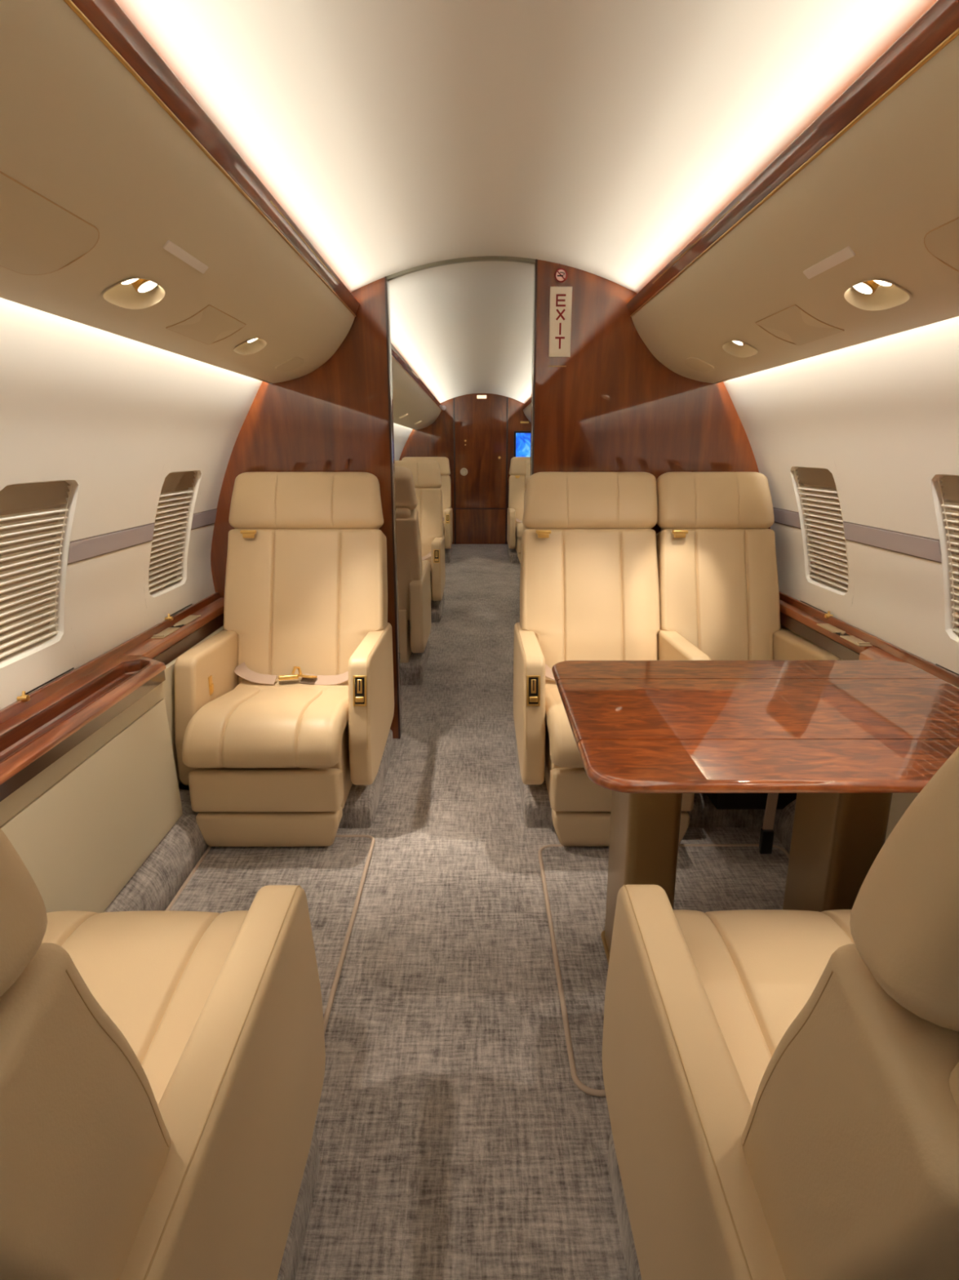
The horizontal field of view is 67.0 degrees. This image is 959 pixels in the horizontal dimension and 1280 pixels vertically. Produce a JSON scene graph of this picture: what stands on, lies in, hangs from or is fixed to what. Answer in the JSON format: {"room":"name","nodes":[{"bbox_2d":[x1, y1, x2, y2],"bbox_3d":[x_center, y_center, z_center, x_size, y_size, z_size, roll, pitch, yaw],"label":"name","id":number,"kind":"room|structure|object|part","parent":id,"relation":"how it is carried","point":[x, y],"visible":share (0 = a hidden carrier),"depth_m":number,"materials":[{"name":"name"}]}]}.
{"room":"aircraft cabin","nodes":[
{"label":"aircraft cabin","id":0,"kind":"room"},
{"bbox_2d":[0,297,413,790],"bbox_3d":[-0.897,-0.615,3.832,0.413,1.680,11.730,0,15,0],"label":"wall","id":1,"kind":"structure","parent":0,"point":[110,414],"depth_m":1.94,"materials":[{"name":"white plastic"}]},
{"bbox_2d":[0,480,79,702],"bbox_3d":[-1.065,-0.121,1.723,0.133,0.514,0.330,0,15,0],"label":"window","id":2,"kind":"structure","parent":1,"relation":"in","point":[37,518],"depth_m":1.75,"materials":[{"name":"white plastic"}]},
{"bbox_3d":[-1.078,0.135,1.712,0.025,0.026,0.025,0,15,0],"label":"lever knob","id":3,"kind":"part","parent":2,"relation":"part of","materials":[{"name":"gold metal"}]},
{"bbox_3d":[-1.081,-0.169,1.710,0.099,0.415,0.320,0,15,0],"label":"shade panel","id":4,"kind":"part","parent":2,"relation":"part of","materials":[{"name":"beige plastic"}]},
{"bbox_3d":[-1.058,-0.165,1.711,0.100,0.406,0.286,0,15,0],"label":"blind cord","id":5,"kind":"part","parent":2,"relation":"part of","materials":[{"name":"beige plastic"}]},
{"bbox_2d":[67,522,155,564],"bbox_3d":[-1.060,-0.288,2.111,0.016,0.060,0.503,0,15,0],"label":"trim","id":6,"kind":"structure","parent":1,"relation":"attached to","point":[85,548],"depth_m":2.07,"materials":[{"name":"grey plastic"}]},
{"bbox_2d":[0,591,224,913],"bbox_3d":[-0.990,0.675,0.662,0.198,0.503,4.951,0,15,0],"label":"ledge","id":7,"kind":"object","parent":1,"relation":"attached to","point":[90,780],"visible":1,"depth_m":1.77,"materials":[{"name":"brown wood"}]},
{"bbox_2d":[0,658,151,763],"bbox_3d":[-0.978,0.356,1.034,0.090,0.037,2.229,0,15,0],"label":"tray","id":8,"kind":"object","parent":7,"relation":"on","point":[17,739],"depth_m":1.75,"materials":[{"name":"brown wood"}]},
{"bbox_3d":[-0.974,0.828,0.215,0.153,0.434,3.995,0,15,0],"label":"panel","id":9,"kind":"part","parent":7,"relation":"part of","materials":[{"name":"beige"}]},
{"bbox_3d":[-1.075,0.447,0.605,0.020,0.032,4.945,0,15,0],"label":"wall rail","id":10,"kind":"part","parent":7,"relation":"part of","materials":[{"name":"brown wood"}]},
{"bbox_3d":[-1.044,-0.051,2.502,0.041,0.010,0.330,0,15,0],"label":"hinge plate","id":11,"kind":"part","parent":7,"relation":"part of","materials":[{"name":"beige"}]},
{"bbox_2d":[103,789,208,912],"bbox_3d":[-0.959,0.694,1.824,0.211,0.170,1.120,0,15,0],"label":"baseboard","id":12,"kind":"structure","parent":1,"relation":"attached to","point":[156,882],"depth_m":2.02,"materials":[{"name":"grey carpet"}]},
{"bbox_2d":[148,470,201,621],"bbox_3d":[-1.067,-0.333,2.531,0.133,0.514,0.330,0,15,0],"label":"window","id":13,"kind":"structure","parent":1,"relation":"in","point":[167,570],"depth_m":2.56,"materials":[{"name":"white plastic"}]},
{"bbox_3d":[-1.083,-0.381,2.518,0.099,0.415,0.320,0,15,0],"label":"shade panel","id":14,"kind":"part","parent":13,"relation":"part of","materials":[{"name":"beige plastic"}]},
{"bbox_3d":[-1.080,-0.078,2.520,0.025,0.026,0.025,0,15,0],"label":"lever knob","id":15,"kind":"part","parent":13,"relation":"part of","materials":[{"name":"gold metal"}]},
{"bbox_2d":[191,508,217,529],"bbox_3d":[-1.062,-0.468,2.796,0.016,0.060,0.249,0,15,0],"label":"trim","id":16,"kind":"structure","parent":1,"relation":"attached to","point":[201,519],"depth_m":2.79,"materials":[{"name":"grey"}]},
{"bbox_2d":[399,393,531,543],"bbox_3d":[0.033,-2.213,9.448,2.314,1.915,0.040,0,15,0],"label":"wall","id":17,"kind":"structure","parent":0,"point":[437,439],"depth_m":9.32,"materials":[{"name":"brown wood"}]},
{"bbox_2d":[453,394,508,544],"bbox_3d":[0.015,-2.193,9.401,0.700,1.900,0.060,0,15,0],"label":"door","id":18,"kind":"structure","parent":17,"relation":"in","point":[481,434],"depth_m":9.41,"materials":[{"name":"brown wood"}]},
{"bbox_3d":[-0.202,-2.182,9.398,0.100,0.100,0.048,0,15,0],"label":"knob","id":19,"kind":"part","parent":18,"relation":"part of","materials":[{"name":"beige"}]},
{"bbox_2d":[476,395,486,398],"bbox_3d":[0.028,-3.082,9.179,0.120,0.040,0.012,0,15,0],"label":"placard","id":20,"kind":"object","parent":18,"relation":"attached to","point":[477,396],"visible":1,"depth_m":9.17,"materials":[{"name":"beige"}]},
{"bbox_2d":[513,431,530,457],"bbox_3d":[0.673,-2.505,9.329,0.460,0.360,0.042,0,15,0],"label":"monitor","id":21,"kind":"object","parent":17,"relation":"attached to","point":[522,438],"visible":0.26,"depth_m":9.30,"materials":[{"name":"blue glass"}]},
{"bbox_2d":[520,421,528,423],"bbox_3d":[0.578,-2.788,9.273,0.110,0.024,0.008,0,15,0],"label":"placard","id":22,"kind":"object","parent":17,"relation":"attached to","point":[522,422],"visible":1,"depth_m":9.27,"materials":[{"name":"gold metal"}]},
{"bbox_2d":[115,0,937,403],"bbox_3d":[0.049,-1.536,3.593,1.490,0.241,11.730,0,15,0],"label":"ceiling","id":23,"kind":"structure","parent":0,"point":[601,138],"depth_m":1.46,"materials":[{"name":"beige"}]},
{"bbox_2d":[0,0,359,383],"bbox_3d":[-0.623,-0.495,0.358,0.361,0.286,4.947,0,15,0],"label":"panel","id":24,"kind":"object","parent":23,"relation":"attached to","point":[126,211],"visible":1,"depth_m":1.16,"materials":[{"name":"beige plastic"}]},
{"bbox_2d":[101,269,166,310],"bbox_3d":[-0.650,-0.666,1.361,0.085,0.067,0.174,0,15,0],"label":"light","id":25,"kind":"object","parent":24,"relation":"attached to","point":[135,289],"depth_m":1.39,"materials":[{"name":"beige plastic"}]},
{"bbox_2d":[131,278,157,292],"bbox_3d":[-0.643,-0.689,1.392,0.050,0.038,0.049,0,15,0],"label":"lamp","id":26,"kind":"object","parent":24,"relation":"attached to","point":[140,285],"depth_m":1.39,"materials":[{"name":"white metal"}]},
{"bbox_3d":[-0.552,-0.721,1.366,0.014,0.014,0.192,0,15,0],"label":"speaker plate","id":27,"kind":"part","parent":24,"relation":"part of","materials":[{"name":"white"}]},
{"bbox_3d":[-0.455,-0.614,0.327,0.025,0.041,4.947,0,15,0],"label":"wood cornice","id":28,"kind":"part","parent":24,"relation":"part of","materials":[{"name":"brown wood"}]},
{"bbox_2d":[232,337,267,355],"bbox_3d":[-0.652,-0.849,2.055,0.082,0.066,0.159,0,15,0],"label":"light","id":29,"kind":"object","parent":24,"relation":"attached to","point":[248,346],"depth_m":2.11,"materials":[{"name":"beige plastic"}]},
{"bbox_2d":[275,356,304,371],"bbox_3d":[-0.654,-0.952,2.498,0.082,0.040,0.170,0,15,0],"label":"vent","id":30,"kind":"object","parent":24,"relation":"attached to","point":[291,363],"depth_m":2.48,"materials":[{"name":"beige plastic"}]},
{"bbox_2d":[391,342,442,430],"bbox_3d":[-0.639,-1.991,6.046,0.361,0.286,6.645,0,15,0],"label":"panel","id":31,"kind":"object","parent":23,"relation":"attached to","point":[415,406],"visible":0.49,"depth_m":5.82,"materials":[{"name":"beige plastic"}]},
{"bbox_2d":[521,397,531,422],"bbox_3d":[0.724,-1.992,6.050,0.361,0.286,6.645,0,15,0],"label":"panel","id":32,"kind":"object","parent":23,"relation":"attached to","point":[526,407],"visible":0.02,"depth_m":8.62,"materials":[{"name":"beige plastic"}]},
{"bbox_3d":[0.556,-2.111,6.018,0.025,0.041,6.645,0,15,0],"label":"wood cornice","id":33,"kind":"part","parent":32,"relation":"part of","materials":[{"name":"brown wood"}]},
{"bbox_2d":[626,0,958,383],"bbox_3d":[0.740,-0.496,0.361,0.361,0.286,4.947,0,15,0],"label":"panel","id":34,"kind":"object","parent":23,"relation":"attached to","point":[849,237],"visible":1,"depth_m":1.34,"materials":[{"name":"beige plastic"}]},
{"bbox_2d":[684,356,714,371],"bbox_3d":[0.759,-0.953,2.502,0.082,0.040,0.170,0,15,0],"label":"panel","id":35,"kind":"object","parent":34,"relation":"attached to","point":[696,363],"depth_m":2.49,"materials":[{"name":"beige plastic"}]},
{"bbox_2d":[733,341,745,345],"bbox_3d":[0.753,-0.876,2.103,0.050,0.038,0.049,0,15,0],"label":"lamp","id":36,"kind":"object","parent":34,"relation":"attached to","point":[736,342],"depth_m":2.11,"materials":[{"name":"white metal"}]},
{"bbox_2d":[721,340,759,357],"bbox_3d":[0.760,-0.862,2.107,0.082,0.066,0.180,0,15,0],"label":"light","id":37,"kind":"object","parent":34,"relation":"attached to","point":[736,348],"depth_m":2.16,"materials":[{"name":"beige plastic"}]},
{"bbox_3d":[0.668,-0.722,1.390,0.016,0.016,0.188,0,15,0],"label":"speaker plate","id":38,"kind":"part","parent":34,"relation":"part of","materials":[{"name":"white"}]},
{"bbox_2d":[853,280,879,293],"bbox_3d":[0.752,-0.696,1.411,0.050,0.038,0.049,0,15,0],"label":"lamp","id":39,"kind":"object","parent":34,"relation":"attached to","point":[868,286],"depth_m":1.41,"materials":[{"name":"white metal"}]},
{"bbox_2d":[842,279,911,311],"bbox_3d":[0.759,-0.673,1.381,0.085,0.067,0.174,0,15,0],"label":"light","id":40,"kind":"object","parent":34,"relation":"attached to","point":[860,295],"depth_m":1.41,"materials":[{"name":"beige plastic"}]},
{"bbox_2d":[873,280,893,286],"bbox_3d":[0.752,-0.678,1.344,0.050,0.038,0.049,0,15,0],"label":"lamp","id":41,"kind":"object","parent":34,"relation":"attached to","point":[880,282],"depth_m":1.35,"materials":[{"name":"white metal"}]},
{"bbox_2d":[295,543,789,1279],"bbox_3d":[0.049,0.211,4.052,2.260,0.030,11.730,0,15,0],"label":"floor","id":42,"kind":"structure","parent":0,"point":[457,1137],"depth_m":1.56,"materials":[{"name":"carpet"}]},
{"bbox_2d":[0,827,325,1279],"bbox_3d":[-0.576,0.461,0.884,0.620,1.098,0.905,0,15,0],"label":"seat","id":43,"kind":"object","parent":42,"relation":"on","point":[162,1073],"visible":1,"depth_m":0.73,"materials":[{"name":"beige leather"}]},
{"bbox_3d":[-0.575,0.473,0.597,0.589,0.559,0.338,0,15,0],"label":"backrest","id":44,"kind":"part","parent":43,"relation":"part of","materials":[{"name":"beige leather"}]},
{"bbox_2d":[41,910,248,1105],"bbox_3d":[-0.576,0.604,1.053,0.472,0.147,0.649,0,15,0],"label":"seat cushion","id":45,"kind":"object","parent":43,"relation":"on","point":[153,973],"depth_m":1.14,"materials":[{"name":"beige leather"}]},
{"bbox_3d":[-0.301,0.648,0.899,0.070,0.438,0.680,0,15,0],"label":"armrest","id":46,"kind":"part","parent":43,"relation":"part of","materials":[{"name":"beige leather"}]},
{"bbox_2d":[164,835,375,1035],"bbox_3d":[-0.595,0.758,1.891,0.522,0.012,0.957,0,15,0],"label":"floor mat","id":47,"kind":"object","parent":42,"relation":"on","point":[332,877],"visible":0.29,"depth_m":2.10,"materials":[{"name":"beige carpet"}]},
{"bbox_2d":[173,471,394,846],"bbox_3d":[-0.657,0.010,2.520,0.620,1.138,0.905,0,15,0],"label":"seat","id":48,"kind":"object","parent":42,"relation":"on","point":[284,715],"visible":1,"depth_m":2.58,"materials":[{"name":"beige leather"}]},
{"bbox_3d":[-0.932,0.200,2.604,0.070,0.438,0.680,0,15,0],"label":"armrest","id":49,"kind":"part","parent":48,"relation":"part of","materials":[{"name":"beige leather"}]},
{"bbox_2d":[182,687,348,768],"bbox_3d":[-0.656,0.237,2.447,0.472,0.147,0.649,0,15,0],"label":"seat cushion","id":50,"kind":"object","parent":48,"relation":"on","point":[230,727],"depth_m":2.17,"materials":[{"name":"beige leather"}]},
{"bbox_3d":[-0.657,-0.121,2.776,0.596,0.599,0.339,0,15,0],"label":"backrest","id":51,"kind":"part","parent":48,"relation":"part of","materials":[{"name":"beige leather"}]},
{"bbox_3d":[-0.377,0.160,2.280,0.042,0.095,0.032,0,15,0],"label":"recline handle","id":52,"kind":"part","parent":48,"relation":"part of","materials":[{"name":"gold metal"}]},
{"bbox_3d":[-0.382,0.200,2.605,0.070,0.438,0.680,0,15,0],"label":"armrest","id":53,"kind":"part","parent":48,"relation":"part of","materials":[{"name":"beige leather"}]},
{"bbox_2d":[395,466,431,684],"bbox_3d":[-0.606,-0.403,4.089,0.620,1.138,0.905,0,15,0],"label":"seat","id":54,"kind":"object","parent":42,"relation":"on","point":[413,573],"visible":0.3,"depth_m":3.77,"materials":[{"name":"beige leather"}]},
{"bbox_3d":[-0.605,-0.391,3.802,0.596,0.599,0.339,0,15,0],"label":"backrest","id":55,"kind":"part","parent":54,"relation":"part of","materials":[{"name":"beige leather"}]},
{"bbox_3d":[-0.331,-0.196,4.109,0.070,0.438,0.680,0,15,0],"label":"armrest","id":56,"kind":"part","parent":54,"relation":"part of","materials":[{"name":"beige leather"}]},
{"bbox_2d":[394,460,445,622],"bbox_3d":[-0.585,-0.746,5.397,0.620,1.138,0.905,0,15,0],"label":"seat","id":57,"kind":"object","parent":42,"relation":"on","point":[426,474],"visible":0.32,"depth_m":5.58,"materials":[{"name":"beige leather"}]},
{"bbox_3d":[-0.586,-0.878,5.653,0.596,0.599,0.339,0,15,0],"label":"backrest","id":58,"kind":"part","parent":57,"relation":"part of","materials":[{"name":"beige leather"}]},
{"bbox_3d":[-0.305,-0.596,5.157,0.042,0.095,0.032,0,15,0],"label":"recline handle","id":59,"kind":"part","parent":57,"relation":"part of","materials":[{"name":"gold metal"}]},
{"bbox_3d":[-0.310,-0.557,5.483,0.070,0.438,0.680,0,15,0],"label":"armrest","id":60,"kind":"part","parent":57,"relation":"part of","materials":[{"name":"beige leather"}]},
{"bbox_2d":[401,457,453,563],"bbox_3d":[-0.628,-1.471,8.153,0.620,1.138,0.905,0,15,0],"label":"seat","id":61,"kind":"object","parent":42,"relation":"on","point":[443,462],"visible":0.24,"depth_m":8.33,"materials":[{"name":"beige leather"}]},
{"bbox_3d":[-0.629,-1.603,8.409,0.596,0.599,0.339,0,15,0],"label":"backrest","id":62,"kind":"part","parent":61,"relation":"part of","materials":[{"name":"beige leather"}]},
{"bbox_3d":[-0.348,-1.321,7.913,0.042,0.095,0.032,0,15,0],"label":"recline handle","id":63,"kind":"part","parent":61,"relation":"part of","materials":[{"name":"gold metal"}]},
{"bbox_3d":[-0.353,-1.282,8.239,0.070,0.438,0.680,0,15,0],"label":"armrest","id":64,"kind":"part","parent":61,"relation":"part of","materials":[{"name":"beige leather"}]},
{"bbox_2d":[210,259,770,738],"bbox_3d":[0.052,-0.501,2.959,2.314,1.904,0.091,0,15,0],"label":"wall","id":65,"kind":"structure","parent":42,"relation":"on","point":[614,406],"depth_m":2.82,"materials":[{"name":"brown wood"}]},
{"bbox_2d":[386,256,535,280],"bbox_3d":[-0.069,-1.382,2.691,0.552,0.084,0.016,0,15,0],"label":"trim","id":66,"kind":"structure","parent":65,"relation":"attached to","point":[474,259],"depth_m":2.68,"materials":[{"name":"beige wood"}]},
{"bbox_2d":[548,286,572,356],"bbox_3d":[0.305,-1.199,2.731,0.082,0.246,0.007,0,15,0],"label":"exit sign","id":67,"kind":"object","parent":65,"relation":"attached to","point":[561,297],"visible":1,"depth_m":2.73,"materials":[{"name":"beige plastic"}]},
{"bbox_2d":[554,267,567,282],"bbox_3d":[0.303,-1.355,2.690,0.048,0.048,0.007,0,15,0],"label":"no smoking sign","id":68,"kind":"object","parent":65,"relation":"attached to","point":[561,274],"visible":1,"depth_m":2.69,"materials":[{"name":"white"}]},
{"bbox_2d":[506,457,530,563],"bbox_3d":[0.637,-1.472,8.157,0.620,1.138,0.905,0,15,0],"label":"seat","id":69,"kind":"object","parent":42,"relation":"on","point":[517,471],"visible":0.35,"depth_m":8.32,"materials":[{"name":"beige leather"}]},
{"bbox_3d":[0.362,-1.283,8.241,0.070,0.438,0.680,0,15,0],"label":"armrest","id":70,"kind":"part","parent":69,"relation":"part of","materials":[{"name":"beige leather"}]},
{"bbox_3d":[0.636,-1.604,8.413,0.596,0.599,0.339,0,15,0],"label":"backrest","id":71,"kind":"part","parent":69,"relation":"part of","materials":[{"name":"beige leather"}]},
{"bbox_2d":[515,523,523,537],"bbox_3d":[0.637,-1.245,8.084,0.472,0.147,0.649,0,15,0],"label":"armrest","id":72,"kind":"object","parent":69,"relation":"on","point":[519,526],"depth_m":7.80,"materials":[{"name":"beige leather"}]},
{"bbox_2d":[523,461,530,531],"bbox_3d":[0.645,-0.747,5.400,0.620,1.138,0.905,0,15,0],"label":"seat","id":73,"kind":"object","parent":42,"relation":"on","point":[528,468],"visible":0.02,"depth_m":5.61,"materials":[{"name":"beige leather"}]},
{"bbox_3d":[0.644,-0.879,5.657,0.596,0.599,0.339,0,15,0],"label":"backrest","id":74,"kind":"part","parent":73,"relation":"part of","materials":[{"name":"beige leather"}]},
{"bbox_2d":[537,844,789,1097],"bbox_3d":[0.572,0.768,1.853,0.779,0.012,0.922,0,15,0],"label":"floor mat","id":75,"kind":"object","parent":42,"relation":"on","point":[709,877],"visible":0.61,"depth_m":2.01,"materials":[{"name":"beige carpet"}]},
{"bbox_2d":[551,660,958,965],"bbox_3d":[0.633,0.478,1.596,0.906,0.700,0.710,0,15,0],"label":"conference table","id":76,"kind":"object","parent":75,"relation":"on","point":[843,736],"visible":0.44,"depth_m":1.54,"materials":[{"name":"brown wood"}]},
{"bbox_3d":[0.378,0.787,1.772,0.131,0.012,0.240,0,15,0],"label":"foot plate","id":77,"kind":"part","parent":76,"relation":"part of","materials":[{"name":"brown metal"}]},
{"bbox_3d":[0.378,0.461,1.684,0.115,0.668,0.220,0,15,0],"label":"leg","id":78,"kind":"part","parent":76,"relation":"part of","materials":[{"name":"brown metal"}]},
{"bbox_3d":[0.828,0.461,1.685,0.115,0.668,0.220,0,15,0],"label":"leg","id":79,"kind":"part","parent":76,"relation":"part of","materials":[{"name":"brown metal"}]},
{"bbox_2d":[513,471,842,846],"bbox_3d":[0.651,0.009,2.523,1.025,1.138,0.905,0,15,0],"label":"seat","id":80,"kind":"object","parent":42,"relation":"on","point":[597,582],"visible":0.54,"depth_m":2.70,"materials":[{"name":"beige leather"}]},
{"bbox_3d":[0.173,0.199,2.607,0.070,0.438,0.680,0,15,0],"label":"armrest","id":81,"kind":"part","parent":80,"relation":"part of","materials":[{"name":"beige leather"}]},
{"bbox_3d":[0.170,0.160,2.281,0.042,0.095,0.032,0,15,0],"label":"recline handle","id":82,"kind":"part","parent":80,"relation":"part of","materials":[{"name":"gold metal"}]},
{"bbox_2d":[545,687,584,767],"bbox_3d":[0.439,0.236,2.450,0.452,0.147,0.649,0,15,0],"label":"seat cushion","id":83,"kind":"object","parent":80,"relation":"on","point":[564,752],"depth_m":2.17,"materials":[{"name":"beige leather"}]},
{"bbox_3d":[0.416,-0.122,2.779,0.517,0.599,0.339,0,15,0],"label":"backrest","id":84,"kind":"part","parent":80,"relation":"part of","materials":[{"name":"beige leather"}]},
{"bbox_3d":[0.703,0.199,2.608,0.070,0.438,0.680,0,15,0],"label":"armrest","id":85,"kind":"part","parent":80,"relation":"part of","materials":[{"name":"beige leather"}]},
{"bbox_3d":[0.901,-0.122,2.780,0.446,0.599,0.339,0,15,0],"label":"backrest","id":86,"kind":"part","parent":80,"relation":"part of","materials":[{"name":"beige leather"}]},
{"bbox_2d":[758,792,778,853],"bbox_3d":[0.870,0.489,2.159,0.041,0.325,0.020,0,15,0],"label":"strap","id":87,"kind":"object","parent":80,"relation":"hanging from","point":[766,834],"visible":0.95,"depth_m":2.17,"materials":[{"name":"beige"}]},
{"bbox_3d":[1.128,0.198,2.609,0.070,0.438,0.680,0,15,0],"label":"armrest","id":88,"kind":"part","parent":80,"relation":"part of","materials":[{"name":"beige leather"}]},
{"bbox_2d":[602,746,958,1279],"bbox_3d":[0.657,0.461,0.887,0.888,1.096,0.905,0,15,0],"label":"seat","id":89,"kind":"object","parent":42,"relation":"on","point":[781,1086],"visible":1,"depth_m":0.58,"materials":[{"name":"beige leather"}]},
{"bbox_3d":[0.248,0.648,0.900,0.070,0.438,0.680,0,15,0],"label":"armrest","id":90,"kind":"part","parent":89,"relation":"part of","materials":[{"name":"beige leather"}]},
{"bbox_2d":[673,909,854,1106],"bbox_3d":[0.513,0.603,1.056,0.452,0.147,0.649,0,15,0],"label":"seat cushion","id":91,"kind":"object","parent":89,"relation":"on","point":[757,970],"depth_m":1.14,"materials":[{"name":"beige leather"}]},
{"bbox_3d":[0.495,0.473,0.600,0.510,0.557,0.338,0,15,0],"label":"backrest","id":92,"kind":"part","parent":89,"relation":"part of","materials":[{"name":"beige leather"}]},
{"bbox_2d":[723,316,958,674],"bbox_3d":[0.996,-0.616,3.837,0.413,1.680,11.730,0,15,0],"label":"wall","id":93,"kind":"structure","parent":0,"point":[885,410],"depth_m":2.02,"materials":[{"name":"white plastic"}]},
{"bbox_2d":[773,799,795,852],"bbox_3d":[1.070,0.693,1.829,0.211,0.170,1.120,0,15,0],"label":"baseboard","id":94,"kind":"structure","parent":93,"relation":"attached to","point":[784,818],"depth_m":2.30,"materials":[{"name":"grey carpet"}]},
{"bbox_2d":[773,506,800,528],"bbox_3d":[1.165,-0.472,2.776,0.016,0.060,0.296,0,15,0],"label":"trim","id":95,"kind":"structure","parent":93,"relation":"attached to","point":[788,517],"depth_m":2.74,"materials":[{"name":"grey"}]},
{"bbox_2d":[790,466,848,618],"bbox_3d":[1.171,-0.339,2.487,0.139,0.507,0.330,0,15,0],"label":"window","id":96,"kind":"structure","parent":93,"relation":"in","point":[821,519],"depth_m":2.51,"materials":[{"name":"white plastic"}]},
{"bbox_3d":[1.187,-0.385,2.475,0.105,0.413,0.320,0,15,0],"label":"shade panel","id":97,"kind":"part","parent":96,"relation":"part of","materials":[{"name":"beige plastic"}]},
{"bbox_3d":[1.189,-0.085,2.466,0.025,0.025,0.025,0,15,0],"label":"lever knob","id":98,"kind":"part","parent":96,"relation":"part of","materials":[{"name":"gold metal"}]},
{"bbox_2d":[779,591,958,841],"bbox_3d":[1.154,0.661,0.668,0.101,0.527,4.945,0,15,0],"label":"ledge","id":99,"kind":"object","parent":93,"relation":"attached to","point":[843,640],"visible":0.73,"depth_m":2.26,"materials":[{"name":"brown wood"}]},
{"bbox_3d":[1.151,-0.021,2.293,0.041,0.010,0.280,0,15,0],"label":"hinge plate","id":100,"kind":"part","parent":99,"relation":"part of","materials":[{"name":"beige"}]},
{"bbox_3d":[1.194,0.422,0.605,0.020,0.032,4.945,0,15,0],"label":"wall rail","id":101,"kind":"part","parent":99,"relation":"part of","materials":[{"name":"brown wood"}]},
{"bbox_3d":[1.139,0.815,0.217,0.063,0.458,3.995,0,15,0],"label":"panel","id":102,"kind":"part","parent":99,"relation":"part of","materials":[{"name":"beige"}]},
{"bbox_2d":[843,520,942,563],"bbox_3d":[1.167,-0.287,2.072,0.016,0.060,0.496,0,15,0],"label":"trim","id":103,"kind":"structure","parent":93,"relation":"attached to","point":[917,546],"depth_m":2.03,"materials":[{"name":"grey"}]},
{"bbox_2d":[931,474,958,675],"bbox_3d":[1.173,-0.129,1.686,0.139,0.507,0.330,0,15,0],"label":"window","id":104,"kind":"structure","parent":93,"relation":"in","point":[945,487],"depth_m":1.81,"materials":[{"name":"white plastic"}]},
{"bbox_3d":[1.166,-0.170,1.675,0.106,0.405,0.286,0,15,0],"label":"blind cord","id":105,"kind":"part","parent":104,"relation":"part of","materials":[{"name":"beige plastic"}]},
{"bbox_3d":[1.189,-0.174,1.674,0.105,0.413,0.320,0,15,0],"label":"shade panel","id":106,"kind":"part","parent":104,"relation":"part of","materials":[{"name":"beige plastic"}]}
]}

